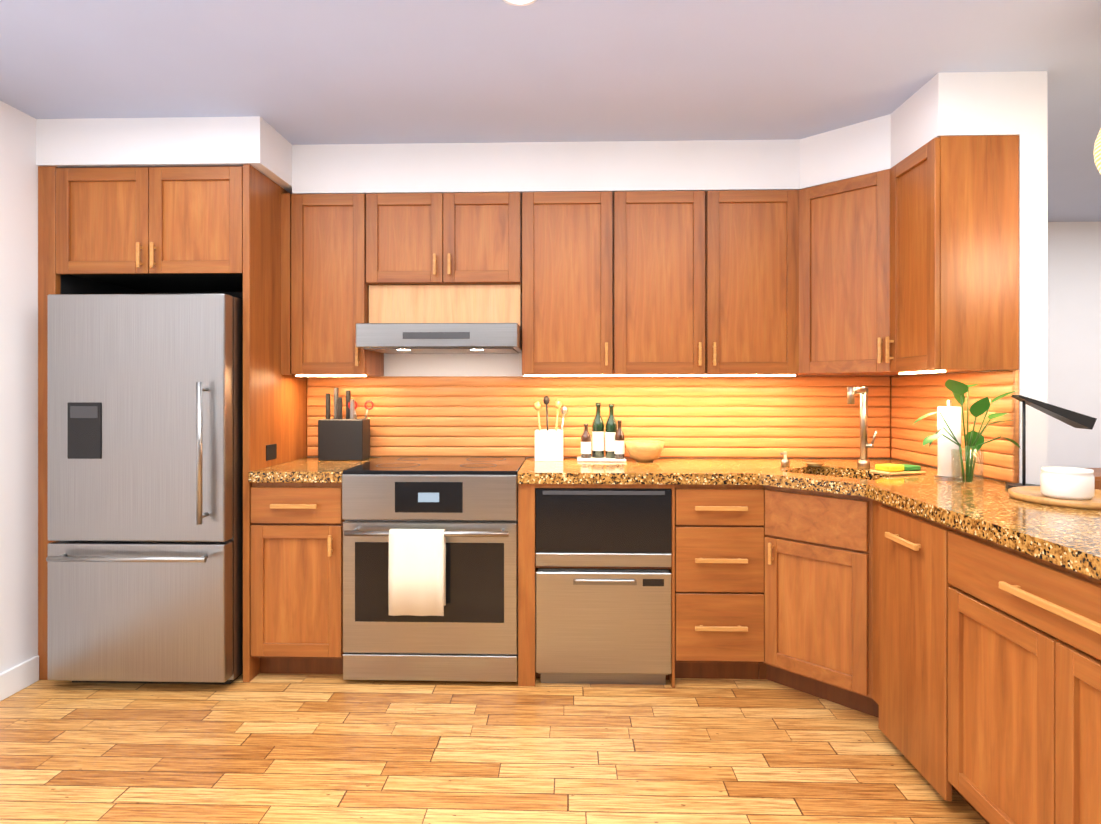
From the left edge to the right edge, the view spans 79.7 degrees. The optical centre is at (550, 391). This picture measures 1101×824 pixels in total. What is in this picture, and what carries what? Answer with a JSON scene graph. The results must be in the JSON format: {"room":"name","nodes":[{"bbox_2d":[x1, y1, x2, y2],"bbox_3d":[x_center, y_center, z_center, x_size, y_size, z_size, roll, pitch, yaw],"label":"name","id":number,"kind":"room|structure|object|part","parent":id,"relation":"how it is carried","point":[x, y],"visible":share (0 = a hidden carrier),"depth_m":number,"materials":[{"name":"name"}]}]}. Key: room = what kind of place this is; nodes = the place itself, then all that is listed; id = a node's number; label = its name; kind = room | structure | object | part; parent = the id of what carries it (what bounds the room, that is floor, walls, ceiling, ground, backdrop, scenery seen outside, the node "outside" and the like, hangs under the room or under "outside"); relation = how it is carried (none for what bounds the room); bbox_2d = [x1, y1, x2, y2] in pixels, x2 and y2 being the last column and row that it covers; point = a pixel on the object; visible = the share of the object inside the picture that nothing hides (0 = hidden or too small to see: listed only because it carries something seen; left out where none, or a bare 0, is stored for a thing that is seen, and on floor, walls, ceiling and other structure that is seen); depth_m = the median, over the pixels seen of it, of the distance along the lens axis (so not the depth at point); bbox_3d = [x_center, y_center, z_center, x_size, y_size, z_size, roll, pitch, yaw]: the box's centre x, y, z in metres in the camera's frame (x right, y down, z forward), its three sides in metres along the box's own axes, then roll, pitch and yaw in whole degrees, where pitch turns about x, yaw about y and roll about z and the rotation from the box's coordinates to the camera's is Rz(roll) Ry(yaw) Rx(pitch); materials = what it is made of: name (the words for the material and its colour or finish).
{"room":"kitchen","nodes":[
{"label":"kitchen","id":0,"kind":"room"},
{"bbox_2d":[0,101,37,672],"bbox_3d":[-2.349,0.035,0.941,0.100,2.450,5.370,0,0,2],"label":"wall","id":1,"kind":"structure","parent":0,"point":[18,405],"depth_m":2.79,"materials":[{"name":"paint"}]},
{"bbox_2d":[0,655,38,700],"bbox_3d":[-2.301,1.205,0.617,0.015,0.110,4.525,0,0,2],"label":"baseboard","id":2,"kind":"structure","parent":1,"relation":"attached to","point":[18,677],"depth_m":2.77,"materials":[{"name":"paint"}]},
{"bbox_2d":[307,293,673,458],"bbox_3d":[-0.176,0.035,3.516,4.100,2.450,0.100,0,0,2],"label":"wall","id":3,"kind":"structure","parent":0,"point":[452,364],"depth_m":3.48,"materials":[{"name":"wood"},{"name":"paint"}]},
{"bbox_2d":[291,194,383,376],"bbox_3d":[-1.066,-0.513,3.311,0.362,0.880,0.351,0,0,2],"label":"upper cabinet","id":4,"kind":"object","parent":3,"relation":"attached to","point":[329,297],"depth_m":3.18,"materials":[{"name":"brown wood"}]},
{"bbox_3d":[-1.065,-0.077,3.203,0.340,0.008,0.015,0,0,2],"label":"mounted led strip","id":5,"kind":"part","parent":4,"relation":"part of","materials":[{"name":"white plastic"}]},
{"bbox_2d":[356,284,521,353],"bbox_3d":[-0.512,-0.356,3.231,0.742,0.322,0.480,0,0,2],"label":"range hood","id":6,"kind":"object","parent":3,"relation":"attached to","point":[444,319],"visible":0.94,"depth_m":3.18,"materials":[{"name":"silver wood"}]},
{"bbox_2d":[366,192,521,292],"bbox_3d":[-0.510,-0.737,3.295,0.746,0.433,0.351,0,0,2],"label":"upper cabinet","id":7,"kind":"object","parent":3,"relation":"attached to","point":[443,238],"visible":0.98,"depth_m":3.16,"materials":[{"name":"brown wood"}]},
{"bbox_2d":[522,191,612,374],"bbox_3d":[0.083,-0.517,3.279,0.434,0.871,0.351,0,0,2],"label":"upper cabinet","id":8,"kind":"object","parent":3,"relation":"attached to","point":[567,283],"visible":0.92,"depth_m":3.15,"materials":[{"name":"brown wood"}]},
{"bbox_2d":[307,376,886,457],"bbox_3d":[0.242,0.131,3.439,3.056,0.422,0.026,0,0,2],"label":"backsplash","id":9,"kind":"structure","parent":3,"relation":"attached to","point":[689,416],"depth_m":3.43,"materials":[{"name":"tile"}]},
{"bbox_2d":[613,191,704,374],"bbox_3d":[0.521,-0.517,3.266,0.434,0.871,0.351,0,0,2],"label":"upper cabinet","id":10,"kind":"object","parent":3,"relation":"attached to","point":[658,282],"visible":1,"depth_m":3.13,"materials":[{"name":"brown wood"}]},
{"bbox_2d":[524,375,795,376],"bbox_3d":[0.519,-0.077,3.158,1.290,0.008,0.015,0,0,2],"label":"led strip","id":11,"kind":"object","parent":10,"relation":"attached to","point":[637,375],"visible":1,"depth_m":3.16,"materials":[{"name":"white plastic"}]},
{"bbox_2d":[705,190,798,374],"bbox_3d":[0.960,-0.517,3.254,0.435,0.871,0.351,0,0,2],"label":"upper cabinet","id":12,"kind":"object","parent":3,"relation":"attached to","point":[751,282],"visible":0.96,"depth_m":3.12,"materials":[{"name":"brown wood"}]},
{"bbox_2d":[796,169,959,375],"bbox_3d":[1.464,-0.517,3.111,0.591,0.871,0.608,0,0,2],"label":"upper cabinet","id":13,"kind":"object","parent":3,"relation":"attached to","point":[844,277],"visible":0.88,"depth_m":2.96,"materials":[{"name":"brown wood"}]},
{"bbox_2d":[0,673,986,823],"bbox_3d":[1.837,1.290,1.453,8.440,0.060,6.630,0,0,2],"label":"floor","id":14,"kind":"structure","parent":0,"point":[273,748],"depth_m":2.28,"materials":[{"name":"brown wood"}]},
{"bbox_2d":[46,294,242,683],"bbox_3d":[-1.722,0.426,3.071,0.755,1.668,0.776,0,0,2],"label":"fridge","id":15,"kind":"object","parent":14,"relation":"on","point":[144,558],"visible":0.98,"depth_m":2.75,"materials":[{"name":"silver metal"}]},
{"bbox_2d":[38,164,306,681],"bbox_3d":[-1.744,0.137,3.173,0.981,2.246,0.667,0,0,2],"label":"surround","id":16,"kind":"object","parent":14,"relation":"on","point":[175,230],"visible":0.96,"depth_m":2.88,"materials":[{"name":"brown wood"}]},
{"bbox_2d":[266,444,276,460],"bbox_3d":[-1.296,0.280,3.062,0.006,0.070,0.100,0,0,2],"label":"outlet panel","id":17,"kind":"object","parent":16,"relation":"attached to","point":[271,451],"visible":1,"depth_m":3.06,"materials":[{"name":"black plastic"}]},
{"bbox_2d":[251,483,344,673],"bbox_3d":[-1.093,0.828,3.153,0.403,0.865,0.668,0,0,2],"label":"base cabinet","id":18,"kind":"object","parent":14,"relation":"on","point":[296,578],"visible":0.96,"depth_m":2.86,"materials":[{"name":"brown wood"}]},
{"bbox_2d":[248,457,379,482],"bbox_3d":[-1.090,0.368,3.161,0.407,0.047,0.656,0,0,2],"label":"countertop","id":19,"kind":"structure","parent":18,"relation":"on","point":[308,469],"depth_m":2.85,"materials":[{"name":"stone"}]},
{"bbox_2d":[318,388,373,460],"bbox_3d":[-1.030,0.162,3.355,0.262,0.365,0.130,0,0,2],"label":"knife block","id":20,"kind":"object","parent":19,"relation":"on","point":[341,439],"visible":1,"depth_m":3.29,"materials":[{"name":"black"}]},
{"bbox_2d":[342,456,525,681],"bbox_3d":[-0.510,0.789,3.093,0.751,0.903,0.691,0,0,2],"label":"range","id":21,"kind":"object","parent":14,"relation":"on","point":[469,505],"visible":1,"depth_m":2.82,"materials":[{"name":"silver metal"}]},
{"bbox_2d":[388,529,445,615],"bbox_3d":[-0.558,0.753,2.758,0.231,0.355,0.049,0,0,2],"label":"towel","id":22,"kind":"object","parent":21,"relation":"hanging from","point":[417,574],"visible":0.98,"depth_m":2.74,"materials":[{"name":"beige fabric"}]},
{"bbox_2d":[518,484,674,687],"bbox_3d":[0.204,0.828,3.122,0.667,0.865,0.658,0,0,2],"label":"base cabinet","id":23,"kind":"object","parent":14,"relation":"on","point":[528,675],"depth_m":2.81,"materials":[{"name":"brown wood"}]},
{"bbox_3d":[0.233,1.012,3.093,0.578,0.495,0.602,0,0,2],"label":"built-in dish drawer","id":24,"kind":"part","parent":23,"relation":"part of","materials":[{"name":"silver metal"}]},
{"bbox_2d":[536,488,671,566],"bbox_3d":[0.234,0.580,3.097,0.578,0.331,0.593,0,0,2],"label":"built-in microwave","id":25,"kind":"object","parent":23,"relation":"in","point":[603,527],"visible":0.94,"depth_m":2.80,"materials":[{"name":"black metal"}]},
{"bbox_2d":[675,484,763,678],"bbox_3d":[0.728,0.828,3.102,0.379,0.865,0.668,0,0,2],"label":"drawers","id":26,"kind":"object","parent":14,"relation":"on","point":[719,581],"visible":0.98,"depth_m":2.80,"materials":[{"name":"brown wood"}]},
{"bbox_2d":[759,485,883,717],"bbox_3d":[1.331,0.828,2.911,0.843,0.865,1.015,0,0,2],"label":"base cabinet","id":27,"kind":"object","parent":14,"relation":"on","point":[821,594],"visible":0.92,"depth_m":2.62,"materials":[{"name":"brown wood"}]},
{"bbox_2d":[518,457,823,484],"bbox_3d":[0.518,0.448,3.115,1.297,0.207,0.658,0,0,2],"label":"countertop","id":28,"kind":"structure","parent":27,"relation":"on","point":[696,471],"depth_m":2.89,"materials":[{"name":"stone"}]},
{"bbox_2d":[534,395,566,460],"bbox_3d":[0.001,0.181,3.325,0.169,0.325,0.120,0,0,2],"label":"utensil crock","id":29,"kind":"object","parent":28,"relation":"on","point":[548,444],"visible":1,"depth_m":3.27,"materials":[{"name":"white ceramic"}]},
{"bbox_2d":[577,456,625,461],"bbox_3d":[0.254,0.339,3.313,0.240,0.011,0.150,0,0,2],"label":"tray","id":30,"kind":"object","parent":28,"relation":"on","point":[591,459],"visible":0.75,"depth_m":3.24,"materials":[{"name":"white ceramic"}]},
{"bbox_2d":[581,424,590,457],"bbox_3d":[0.179,0.247,3.316,0.054,0.170,0.054,0,0,2],"label":"bottle","id":31,"kind":"object","parent":30,"relation":"on","point":[585,444],"visible":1,"depth_m":3.29,"materials":[{"name":"brown glass"}]},
{"bbox_2d":[592,403,603,457],"bbox_3d":[0.241,0.195,3.339,0.064,0.275,0.064,0,0,2],"label":"bottle","id":32,"kind":"object","parent":30,"relation":"on","point":[598,437],"visible":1,"depth_m":3.31,"materials":[{"name":"green glass"}]},
{"bbox_2d":[605,404,616,457],"bbox_3d":[0.307,0.197,3.322,0.062,0.270,0.062,0,0,2],"label":"bottle","id":33,"kind":"object","parent":30,"relation":"on","point":[611,427],"visible":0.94,"depth_m":3.30,"materials":[{"name":"green glass"}]},
{"bbox_2d":[615,420,624,458],"bbox_3d":[0.343,0.237,3.271,0.050,0.190,0.050,0,0,2],"label":"bottle","id":34,"kind":"object","parent":30,"relation":"on","point":[619,445],"visible":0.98,"depth_m":3.25,"materials":[{"name":"brown glass"}]},
{"bbox_2d":[625,440,663,461],"bbox_3d":[0.468,0.296,3.277,0.196,0.095,0.196,0,0,2],"label":"bowl","id":35,"kind":"object","parent":28,"relation":"on","point":[644,450],"visible":1,"depth_m":3.21,"materials":[{"name":"orange ceramic"}]},
{"bbox_2d":[780,451,789,465],"bbox_3d":[1.085,0.311,3.063,0.054,0.065,0.053,0,0,2],"label":"soap dispenser","id":36,"kind":"object","parent":28,"relation":"on","point":[785,461],"visible":1,"depth_m":3.06,"materials":[{"name":"metal"}]},
{"bbox_2d":[752,458,1100,579],"bbox_3d":[1.345,0.449,2.236,1.007,0.207,2.368,0,0,2],"label":"countertop","id":37,"kind":"structure","parent":27,"relation":"on","point":[993,510],"depth_m":2.02,"materials":[{"name":"stone"}]},
{"bbox_2d":[803,461,825,466],"bbox_3d":[1.222,0.335,3.056,0.100,0.018,0.098,0,0,2],"label":"dish","id":38,"kind":"object","parent":37,"relation":"on","point":[814,463],"visible":1,"depth_m":3.03,"materials":[{"name":"ceramic"}]},
{"bbox_2d":[847,387,877,467],"bbox_3d":[1.384,0.162,2.947,0.158,0.365,0.140,0,0,2],"label":"faucet","id":39,"kind":"object","parent":37,"relation":"on","point":[863,461],"visible":1,"depth_m":2.98,"materials":[{"name":"metal"}]},
{"bbox_2d":[870,464,925,475],"bbox_3d":[1.464,0.325,2.779,0.200,0.038,0.110,0,0,-18],"label":"dish","id":40,"kind":"object","parent":37,"relation":"on","point":[895,469],"visible":1,"depth_m":2.74,"materials":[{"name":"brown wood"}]},
{"bbox_2d":[934,400,962,480],"bbox_3d":[1.564,0.189,2.586,0.104,0.310,0.104,0,0,2],"label":"paper towel","id":41,"kind":"object","parent":37,"relation":"on","point":[951,415],"visible":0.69,"depth_m":2.56,"materials":[{"name":"white paper"}]},
{"bbox_2d":[912,379,1020,481],"bbox_3d":[1.532,0.144,2.426,0.374,0.377,0.230,0,0,2],"label":"plant","id":42,"kind":"object","parent":37,"relation":"on","point":[974,440],"visible":0.96,"depth_m":2.41,"materials":[{"name":"green plant"}]},
{"bbox_2d":[951,449,983,486],"bbox_3d":[1.534,0.279,2.427,0.104,0.130,0.104,0,0,2],"label":"glass vase","id":43,"kind":"object","parent":37,"relation":"on","point":[979,469],"visible":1,"depth_m":2.41,"materials":[{"name":"clear glass"}]},
{"bbox_2d":[1005,395,1096,488],"bbox_3d":[1.750,0.178,2.326,0.250,0.333,0.110,0,0,14],"label":"desk lamp","id":44,"kind":"object","parent":37,"relation":"on","point":[1074,419],"visible":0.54,"depth_m":2.31,"materials":[{"name":"black metal"}]},
{"bbox_2d":[1008,486,1100,509],"bbox_3d":[1.665,0.334,2.083,0.360,0.020,0.360,0,0,2],"label":"round tray","id":45,"kind":"object","parent":37,"relation":"on","point":[1033,494],"visible":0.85,"depth_m":2.04,"materials":[{"name":"brown wood"}]},
{"bbox_2d":[1040,466,1094,499],"bbox_3d":[1.640,0.287,2.094,0.136,0.094,0.136,0,0,2],"label":"canister","id":46,"kind":"object","parent":45,"relation":"on","point":[1069,483],"visible":1,"depth_m":2.04,"materials":[{"name":"white ceramic"}]},
{"bbox_2d":[879,504,978,813],"bbox_3d":[1.444,0.828,2.179,0.577,0.865,0.435,0,0,2],"label":"base cabinet","id":47,"kind":"object","parent":14,"relation":"on","point":[914,584],"visible":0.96,"depth_m":2.14,"materials":[{"name":"brown wood"}]},
{"bbox_2d":[948,528,1100,823],"bbox_3d":[1.425,0.828,1.523,0.577,0.865,0.870,0,0,2],"label":"base cabinet","id":48,"kind":"object","parent":14,"relation":"on","point":[1024,688],"visible":1,"depth_m":1.65,"materials":[{"name":"brown wood"}]},
{"bbox_2d":[1086,468,1100,489],"bbox_3d":[4.214,0.895,4.331,1.650,0.730,0.502,0,0,2],"label":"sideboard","id":49,"kind":"object","parent":14,"relation":"on","point":[1097,473],"visible":0.06,"depth_m":4.12,"materials":[{"name":"brown wood"}]},
{"bbox_2d":[36,71,1019,194],"bbox_3d":[-0.241,-1.073,2.987,4.000,0.234,0.960,0,0,2],"label":"soffit","id":50,"kind":"structure","parent":0,"point":[963,104],"depth_m":3.11,"materials":[{"name":"paint"}]},
{"bbox_2d":[0,0,1100,221],"bbox_3d":[1.837,-1.240,1.453,8.440,0.100,6.630,0,0,2],"label":"ceiling","id":51,"kind":"structure","parent":0,"point":[304,72],"depth_m":2.40,"materials":[{"name":"paint"}]},
{"bbox_2d":[503,0,536,5],"bbox_3d":[-0.093,-1.188,1.970,0.120,0.004,0.120,0,0,2],"label":"recessed light","id":52,"kind":"object","parent":51,"relation":"in","point":[520,2],"visible":1,"depth_m":2.01,"materials":[{"name":"paint"}]},
{"bbox_2d":[1093,129,1100,173],"bbox_3d":[1.858,-0.906,2.038,0.280,0.566,0.280,0,0,2],"label":"pendant lamp","id":53,"kind":"object","parent":51,"relation":"hanging from","point":[1097,152],"visible":1,"depth_m":2.09,"materials":[{"name":"white"}]},
{"bbox_2d":[899,71,1047,484],"bbox_3d":[1.808,0.035,2.929,0.100,2.450,0.960,0,0,2],"label":"wall","id":54,"kind":"structure","parent":0,"point":[1033,144],"depth_m":2.45,"materials":[{"name":"paint"}]},
{"bbox_2d":[885,135,1018,373],"bbox_3d":[1.578,-0.513,2.633,0.336,0.880,0.355,0,0,2],"label":"upper cabinet","id":55,"kind":"object","parent":54,"relation":"attached to","point":[954,253],"depth_m":2.46,"materials":[{"name":"brown wood"}]},
{"bbox_3d":[1.483,-0.077,2.638,0.015,0.008,0.320,0,0,2],"label":"mounted led strip","id":56,"kind":"part","parent":55,"relation":"part of","materials":[{"name":"white plastic"}]},
{"bbox_2d":[887,370,1018,482],"bbox_3d":[1.743,0.131,2.918,0.026,0.422,0.930,0,0,2],"label":"backsplash","id":57,"kind":"structure","parent":54,"relation":"attached to","point":[909,397],"depth_m":2.83,"materials":[{"name":"tile"}]},
{"bbox_2d":[1047,222,1100,467],"bbox_3d":[3.978,0.035,4.659,4.340,2.450,0.100,0,0,2],"label":"wall","id":58,"kind":"structure","parent":0,"point":[1074,316],"depth_m":4.62,"materials":[{"name":"paint"}]}
]}

